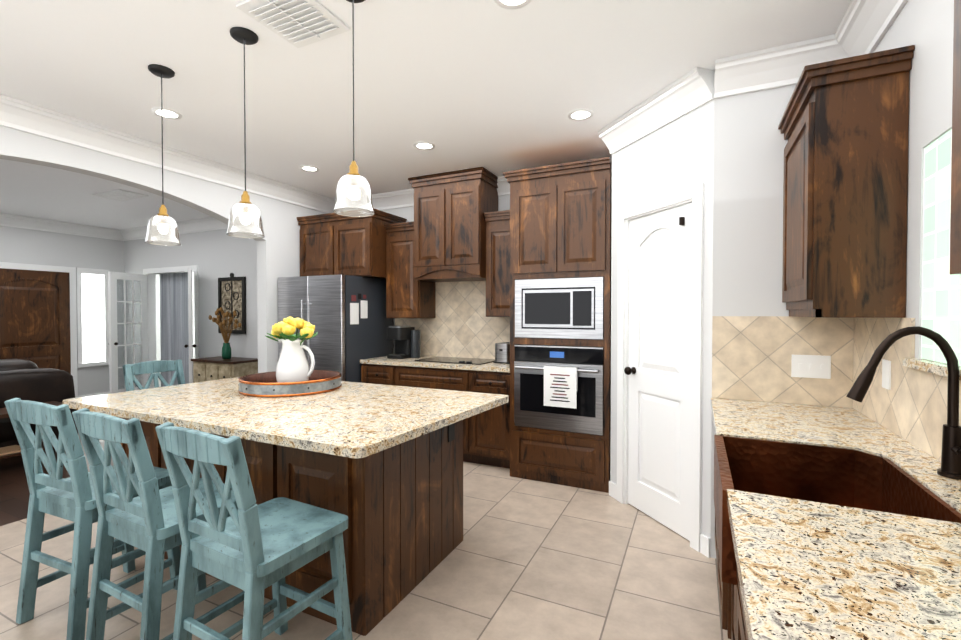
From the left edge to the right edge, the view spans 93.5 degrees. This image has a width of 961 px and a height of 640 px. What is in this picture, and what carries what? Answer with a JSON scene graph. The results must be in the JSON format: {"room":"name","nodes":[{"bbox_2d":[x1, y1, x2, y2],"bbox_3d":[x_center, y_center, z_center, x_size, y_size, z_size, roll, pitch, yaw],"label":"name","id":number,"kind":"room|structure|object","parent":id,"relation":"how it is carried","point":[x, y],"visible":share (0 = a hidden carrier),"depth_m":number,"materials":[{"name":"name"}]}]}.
{"room":"kitchen","nodes":[
{"label":"kitchen","id":0,"kind":"room"},
{"bbox_2d":[0,433,113,525],"bbox_3d":[-5.154,1.379,4.408,4.750,0.060,8.900,0,1,25],"label":"floor","id":1,"kind":"structure","parent":0,"point":[14,495],"depth_m":3.67,"materials":[{"name":"brown wood"}]},
{"bbox_2d":[0,401,71,459],"bbox_3d":[-4.290,1.087,4.103,0.370,0.535,0.800,0,1,25],"label":"table","id":2,"kind":"object","parent":1,"relation":"on","point":[10,451],"visible":0.29,"depth_m":4.07,"materials":[{"name":"brown"}]},
{"bbox_2d":[0,359,77,447],"bbox_3d":[-5.227,0.879,4.108,0.970,0.950,2.230,0,1,25],"label":"leather sofa","id":3,"kind":"object","parent":1,"relation":"on","point":[22,379],"visible":0.52,"depth_m":4.54,"materials":[{"name":"brown leather"}]},
{"bbox_2d":[191,356,257,382],"bbox_3d":[-3.525,0.929,6.275,0.880,0.780,0.449,0,1,25],"label":"console","id":4,"kind":"object","parent":1,"relation":"on","point":[211,368],"visible":0.46,"depth_m":6.10,"materials":[{"name":"brown wood"}]},
{"bbox_2d":[208,307,240,358],"bbox_3d":[-3.516,0.180,6.257,0.464,0.716,0.272,0,1,25],"label":"vase","id":5,"kind":"object","parent":4,"relation":"on","point":[226,351],"visible":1,"depth_m":6.24,"materials":[{"name":"green glass"}]},
{"bbox_2d":[0,125,327,395],"bbox_3d":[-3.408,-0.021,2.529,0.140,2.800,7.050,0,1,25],"label":"wall","id":6,"kind":"structure","parent":0,"point":[216,254],"depth_m":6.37,"materials":[{"name":"white paint"}]},
{"bbox_2d":[0,268,70,373],"bbox_3d":[-6.540,0.294,6.590,0.110,2.040,0.920,0,1,25],"label":"front door","id":7,"kind":"structure","parent":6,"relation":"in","point":[35,316],"depth_m":6.66,"materials":[{"name":"brown wood"}]},
{"bbox_2d":[81,274,104,362],"bbox_3d":[-6.245,-0.027,7.304,0.025,1.420,0.310,0,1,25],"label":"window blinds","id":8,"kind":"object","parent":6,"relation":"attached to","point":[93,321],"visible":1,"depth_m":7.30,"materials":[{"name":"white"}]},
{"bbox_2d":[108,271,148,392],"bbox_3d":[-5.496,0.281,7.092,0.248,2.030,0.607,0,1,25],"label":"door leaf","id":9,"kind":"structure","parent":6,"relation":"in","point":[113,302],"depth_m":7.02,"materials":[{"name":"white"}]},
{"bbox_2d":[0,94,334,397],"bbox_3d":[-3.282,-0.020,2.480,0.128,2.799,7.070,0,1,25],"label":"trim","id":10,"kind":"structure","parent":6,"relation":"attached to","point":[17,114],"depth_m":4.88,"materials":[{"name":"white wood"}]},
{"bbox_2d":[160,272,188,386],"bbox_3d":[-5.029,0.241,7.421,0.750,2.080,0.070,0,1,25],"label":"curtain","id":11,"kind":"object","parent":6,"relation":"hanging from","point":[174,335],"visible":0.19,"depth_m":7.34,"materials":[{"name":"grey fabric"}]},
{"bbox_2d":[184,268,195,382],"bbox_3d":[-4.239,0.289,6.603,0.542,2.030,0.392,0,1,25],"label":"door leaf","id":12,"kind":"structure","parent":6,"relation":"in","point":[190,322],"depth_m":6.35,"materials":[{"name":"white wood"}]},
{"bbox_2d":[218,273,245,333],"bbox_3d":[-3.580,-0.241,6.514,0.560,0.873,0.030,0,1,25],"label":"framed wall art","id":13,"kind":"object","parent":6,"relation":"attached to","point":[231,293],"visible":0.83,"depth_m":6.49,"materials":[{"name":"black"}]},
{"bbox_2d":[0,461,730,639],"bbox_3d":[-1.105,1.425,1.539,5.030,0.060,7.200,0,1,25],"label":"floor","id":14,"kind":"structure","parent":0,"point":[526,559],"depth_m":2.36,"materials":[{"name":"beige tile"}]},
{"bbox_2d":[4,398,180,639],"bbox_3d":[-1.840,0.866,2.187,0.463,1.042,0.538,0,1,25],"label":"stool","id":15,"kind":"object","parent":14,"relation":"on","point":[70,498],"visible":0.73,"depth_m":2.01,"materials":[{"name":"teal paint"}]},
{"bbox_2d":[122,359,184,390],"bbox_3d":[-2.366,0.845,3.470,0.527,1.042,0.442,0,1,25],"label":"stool","id":16,"kind":"object","parent":14,"relation":"on","point":[153,368],"visible":0.23,"depth_m":3.54,"materials":[{"name":"teal paint"}]},
{"bbox_2d":[72,408,244,639],"bbox_3d":[-1.324,0.870,1.940,0.455,1.042,0.534,0,1,25],"label":"stool","id":17,"kind":"object","parent":14,"relation":"on","point":[145,522],"visible":0.83,"depth_m":1.77,"materials":[{"name":"teal paint"}]},
{"bbox_2d":[155,422,352,639],"bbox_3d":[-0.822,0.874,1.702,0.463,1.042,0.538,0,1,25],"label":"stool","id":18,"kind":"object","parent":14,"relation":"on","point":[251,549],"visible":1,"depth_m":1.59,"materials":[{"name":"teal paint"}]},
{"bbox_2d":[115,417,462,635],"bbox_3d":[-1.199,0.947,2.810,1.980,0.856,0.952,0,1,25],"label":"kitchen island","id":19,"kind":"object","parent":14,"relation":"on","point":[380,466],"depth_m":2.16,"materials":[{"name":"brown wood"}]},
{"bbox_2d":[62,377,508,464],"bbox_3d":[-1.171,0.499,2.801,2.388,0.040,1.310,0,1,25],"label":"island countertop","id":20,"kind":"structure","parent":19,"relation":"on","point":[357,421],"depth_m":2.40,"materials":[{"name":"beige stone"}]},
{"bbox_2d":[238,370,341,396],"bbox_3d":[-1.301,0.429,3.123,0.654,0.088,0.654,0,1,25],"label":"tray","id":21,"kind":"object","parent":20,"relation":"on","point":[264,384],"visible":0.85,"depth_m":2.89,"materials":[{"name":"silver wood"}]},
{"bbox_2d":[266,317,317,382],"bbox_3d":[-1.288,0.216,3.102,0.371,0.481,0.371,0,1,25],"label":"pitcher","id":22,"kind":"object","parent":21,"relation":"on","point":[292,365],"visible":0.98,"depth_m":3.04,"materials":[{"name":"white ceramic"}]},
{"bbox_2d":[278,275,392,382],"bbox_3d":[-1.618,0.439,5.060,0.902,1.800,0.896,0,1,25],"label":"refrigerator","id":23,"kind":"object","parent":14,"relation":"on","point":[345,315],"visible":0.33,"depth_m":4.68,"materials":[{"name":"silver metal"}]},
{"bbox_2d":[361,364,400,385],"bbox_3d":[-0.896,0.896,4.912,0.500,0.890,0.648,0,1,25],"label":"base cabinet","id":24,"kind":"object","parent":14,"relation":"on","point":[370,373],"depth_m":4.62,"materials":[{"name":"brown wood"}]},
{"bbox_2d":[360,356,509,372],"bbox_3d":[-0.350,0.435,4.646,1.708,0.039,0.647,0,1,25],"label":"countertop","id":25,"kind":"structure","parent":24,"relation":"on","point":[490,366],"depth_m":4.36,"materials":[{"name":"stone"}]},
{"bbox_2d":[387,326,419,358],"bbox_3d":[-0.823,0.237,4.902,0.290,0.345,0.290,0,1,25],"label":"coffee maker","id":26,"kind":"object","parent":25,"relation":"on","point":[407,341],"visible":1,"depth_m":4.88,"materials":[{"name":"black plastic"}]},
{"bbox_2d":[414,356,494,364],"bbox_3d":[-0.239,0.404,4.621,0.750,0.021,0.460,0,1,25],"label":"cooktop","id":27,"kind":"object","parent":25,"relation":"in","point":[476,361],"visible":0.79,"depth_m":4.56,"materials":[{"name":"black glass"}]},
{"bbox_2d":[493,342,509,363],"bbox_3d":[0.258,0.321,4.489,0.160,0.190,0.300,0,1,25],"label":"toaster","id":28,"kind":"object","parent":25,"relation":"on","point":[502,352],"visible":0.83,"depth_m":4.36,"materials":[{"name":"silver metal"}]},
{"bbox_2d":[401,366,476,462],"bbox_3d":[-0.354,0.900,4.654,0.980,0.890,0.648,0,1,25],"label":"base cabinet","id":29,"kind":"object","parent":14,"relation":"on","point":[421,377],"depth_m":4.27,"materials":[{"name":"brown wood"}]},
{"bbox_2d":[477,371,509,468],"bbox_3d":[0.192,0.904,4.394,0.510,0.890,0.648,0,1,25],"label":"base cabinet","id":30,"kind":"object","parent":14,"relation":"on","point":[486,437],"depth_m":4.09,"materials":[{"name":"brown wood"}]},
{"bbox_2d":[502,157,611,492],"bbox_3d":[0.756,0.045,4.040,0.890,2.620,0.777,0,1,25],"label":"tall cabinet","id":31,"kind":"object","parent":14,"relation":"on","point":[560,219],"visible":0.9,"depth_m":3.69,"materials":[{"name":"brown wood"}]},
{"bbox_2d":[514,344,603,434],"bbox_3d":[0.736,0.559,3.948,0.744,0.695,0.626,0,1,25],"label":"wall oven","id":32,"kind":"object","parent":31,"relation":"in","point":[533,411],"visible":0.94,"depth_m":3.71,"materials":[{"name":"silver metal"}]},
{"bbox_2d":[544,366,577,408],"bbox_3d":[0.646,0.541,3.655,0.270,0.321,0.042,0,1,25],"label":"towel","id":33,"kind":"object","parent":32,"relation":"hanging from","point":[560,386],"visible":1,"depth_m":3.63,"materials":[{"name":"white fabric"}]},
{"bbox_2d":[515,277,603,338],"bbox_3d":[0.717,-0.098,3.898,0.740,0.490,0.414,0,1,25],"label":"microwave","id":34,"kind":"object","parent":31,"relation":"in","point":[570,308],"visible":0.94,"depth_m":3.70,"materials":[{"name":"silver metal"}]},
{"bbox_2d":[715,434,726,629],"bbox_3d":[1.437,0.942,2.052,0.632,0.890,0.928,0,1,25],"label":"base cabinet","id":35,"kind":"object","parent":14,"relation":"on","point":[722,585],"depth_m":1.90,"materials":[{"name":"brown wood"}]},
{"bbox_2d":[711,398,960,639],"bbox_3d":[1.114,0.487,1.395,0.657,0.039,2.377,0,1,25],"label":"countertop","id":36,"kind":"structure","parent":35,"relation":"on","point":[809,570],"depth_m":0.93,"materials":[{"name":"stone"}]},
{"bbox_2d":[714,435,960,584],"bbox_3d":[1.049,0.602,1.441,0.522,0.259,0.634,0,1,25],"label":"sink","id":37,"kind":"object","parent":36,"relation":"in","point":[847,477],"visible":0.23,"depth_m":1.65,"materials":[{"name":"brown metal"}]},
{"bbox_2d":[846,326,960,479],"bbox_3d":[1.292,0.243,1.357,0.285,0.447,0.157,0,1,25],"label":"bronze faucet","id":38,"kind":"object","parent":36,"relation":"on","point":[951,453],"visible":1,"depth_m":1.35,"materials":[{"name":"black metal"}]},
{"bbox_2d":[727,570,748,639],"bbox_3d":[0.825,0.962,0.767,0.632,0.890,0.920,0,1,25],"label":"base cabinet","id":39,"kind":"object","parent":14,"relation":"on","point":[733,620],"depth_m":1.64,"materials":[{"name":"brown wood"}]},
{"bbox_2d":[0,0,851,229],"bbox_3d":[-2.884,-1.463,3.281,9.780,0.060,8.900,0,1,25],"label":"ceiling","id":40,"kind":"structure","parent":0,"point":[493,87],"depth_m":2.67,"materials":[{"name":"white paint"}]},
{"bbox_2d":[93,189,148,200],"bbox_3d":[-4.159,-1.451,5.229,0.599,0.024,0.319,0,1,25],"label":"air vent","id":41,"kind":"object","parent":40,"relation":"in","point":[119,194],"depth_m":5.28,"materials":[{"name":"white metal"}]},
{"bbox_2d":[145,64,180,245],"bbox_3d":[-1.815,-0.929,2.581,0.174,0.984,0.174,0,1,25],"label":"pendant light","id":42,"kind":"object","parent":40,"relation":"hanging from","point":[162,216],"visible":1,"depth_m":2.57,"materials":[{"name":"white glass"}]},
{"bbox_2d":[226,27,264,237],"bbox_3d":[-1.173,-0.919,2.254,0.174,0.994,0.174,0,1,25],"label":"pendant light","id":43,"kind":"object","parent":40,"relation":"hanging from","point":[244,36],"visible":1,"depth_m":2.24,"materials":[{"name":"white glass"}]},
{"bbox_2d":[236,0,350,47],"bbox_3d":[-0.851,-1.401,2.081,0.359,0.024,0.357,0,1,25],"label":"air vent","id":44,"kind":"object","parent":40,"relation":"in","point":[299,23],"depth_m":2.10,"materials":[{"name":"white metal"}]},
{"bbox_2d":[333,0,374,216],"bbox_3d":[-0.545,-0.936,1.943,0.174,0.949,0.174,0,1,25],"label":"pendant light","id":45,"kind":"object","parent":40,"relation":"hanging from","point":[354,177],"visible":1,"depth_m":1.92,"materials":[{"name":"white glass"}]},
{"bbox_2d":[380,160,639,467],"bbox_3d":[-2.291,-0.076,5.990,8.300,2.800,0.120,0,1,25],"label":"wall","id":46,"kind":"structure","parent":0,"point":[625,173],"depth_m":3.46,"materials":[{"name":"white paint"}]},
{"bbox_2d":[297,208,406,278],"bbox_3d":[-1.484,-0.816,5.185,1.110,0.695,0.612,0,1,25],"label":"upper cabinet","id":47,"kind":"object","parent":46,"relation":"attached to","point":[333,244],"visible":0.9,"depth_m":4.90,"materials":[{"name":"brown wood"}]},
{"bbox_2d":[384,221,435,317],"bbox_3d":[-0.773,-0.528,4.984,0.430,1.015,0.372,0,1,25],"label":"upper cabinet","id":48,"kind":"object","parent":46,"relation":"attached to","point":[408,295],"visible":0.69,"depth_m":4.85,"materials":[{"name":"brown wood"}]},
{"bbox_2d":[340,176,509,211],"bbox_3d":[-0.210,-1.378,4.840,3.370,0.159,0.128,0,1,25],"label":"trim","id":49,"kind":"structure","parent":46,"relation":"attached to","point":[401,198],"depth_m":5.19,"materials":[{"name":"white"}]},
{"bbox_2d":[395,281,509,358],"bbox_3d":[-0.221,-0.025,4.931,1.730,0.869,0.011,0,1,25],"label":"backsplash","id":50,"kind":"structure","parent":46,"relation":"attached to","point":[461,325],"depth_m":4.92,"materials":[{"name":"tile"}]},
{"bbox_2d":[408,167,497,281],"bbox_3d":[-0.257,-0.933,4.671,0.845,1.036,0.482,0,1,25],"label":"upper cabinet","id":51,"kind":"object","parent":46,"relation":"attached to","point":[451,208],"visible":0.96,"depth_m":4.46,"materials":[{"name":"brown wood"}]},
{"bbox_2d":[484,210,509,316],"bbox_3d":[0.297,-0.537,4.474,0.410,1.010,0.372,0,1,25],"label":"upper cabinet","id":52,"kind":"object","parent":46,"relation":"attached to","point":[497,263],"visible":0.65,"depth_m":4.36,"materials":[{"name":"brown wood"}]},
{"bbox_2d":[598,72,691,503],"bbox_3d":[1.135,-0.029,3.080,0.771,2.799,0.670,0,1,25],"label":"trim","id":53,"kind":"structure","parent":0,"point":[674,101],"depth_m":3.31,"materials":[{"name":"white wood"}]},
{"bbox_2d":[624,202,691,540],"bbox_3d":[1.203,0.319,3.055,0.486,2.088,0.476,0,1,25],"label":"pantry door","id":54,"kind":"structure","parent":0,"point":[658,370],"depth_m":3.03,"materials":[{"name":"white wood"}]},
{"bbox_2d":[690,35,831,557],"bbox_3d":[1.498,-0.019,2.459,0.601,2.799,0.138,0,1,25],"label":"trim","id":55,"kind":"structure","parent":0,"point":[783,65],"depth_m":2.58,"materials":[{"name":"white wood"}]},
{"bbox_2d":[853,0,953,358],"bbox_3d":[0.797,0.023,-0.193,0.125,2.800,5.750,0,1,25],"label":"wall","id":56,"kind":"structure","parent":0,"point":[928,25],"depth_m":1.66,"materials":[{"name":"white paint"}]},
{"bbox_2d":[712,316,960,460],"bbox_3d":[1.120,0.224,1.395,0.654,0.484,2.369,0,1,25],"label":"backsplash","id":57,"kind":"structure","parent":56,"relation":"attached to","point":[751,358],"depth_m":2.35,"materials":[{"name":"tile"}]},
{"bbox_2d":[791,355,830,378],"bbox_3d":[1.747,0.246,2.392,0.170,0.120,0.010,0,1,25],"label":"switch plate","id":58,"kind":"object","parent":57,"relation":"attached to","point":[811,366],"depth_m":2.39,"materials":[{"name":"white plastic"}]},
{"bbox_2d":[882,359,890,389],"bbox_3d":[1.711,0.230,1.907,0.006,0.120,0.080,0,1,25],"label":"switch plate","id":59,"kind":"object","parent":57,"relation":"attached to","point":[886,364],"depth_m":1.90,"materials":[{"name":"white plastic"}]},
{"bbox_2d":[778,45,914,317],"bbox_3d":[1.635,-0.529,2.106,0.342,1.030,0.707,0,1,25],"label":"upper cabinet","id":60,"kind":"object","parent":56,"relation":"attached to","point":[843,124],"visible":0.96,"depth_m":1.83,"materials":[{"name":"brown wood"}]},
{"bbox_2d":[832,0,907,60],"bbox_3d":[0.657,-1.297,-0.214,0.128,0.159,5.630,0,1,25],"label":"trim","id":61,"kind":"structure","parent":56,"relation":"attached to","point":[864,26],"depth_m":2.04,"materials":[{"name":"white"}]},
{"bbox_2d":[903,129,960,379],"bbox_3d":[1.444,-0.219,1.218,0.145,0.798,1.000,0,1,25],"label":"window","id":62,"kind":"structure","parent":56,"relation":"in","point":[941,300],"depth_m":1.54,"materials":[{"name":"glass"}]},
{"bbox_2d":[950,0,960,273],"bbox_3d":[0.874,-0.511,0.510,0.342,1.015,0.670,0,1,25],"label":"upper cabinet","id":63,"kind":"object","parent":56,"relation":"attached to","point":[955,242],"visible":1,"depth_m":0.81,"materials":[{"name":"brown wood"}]}
]}

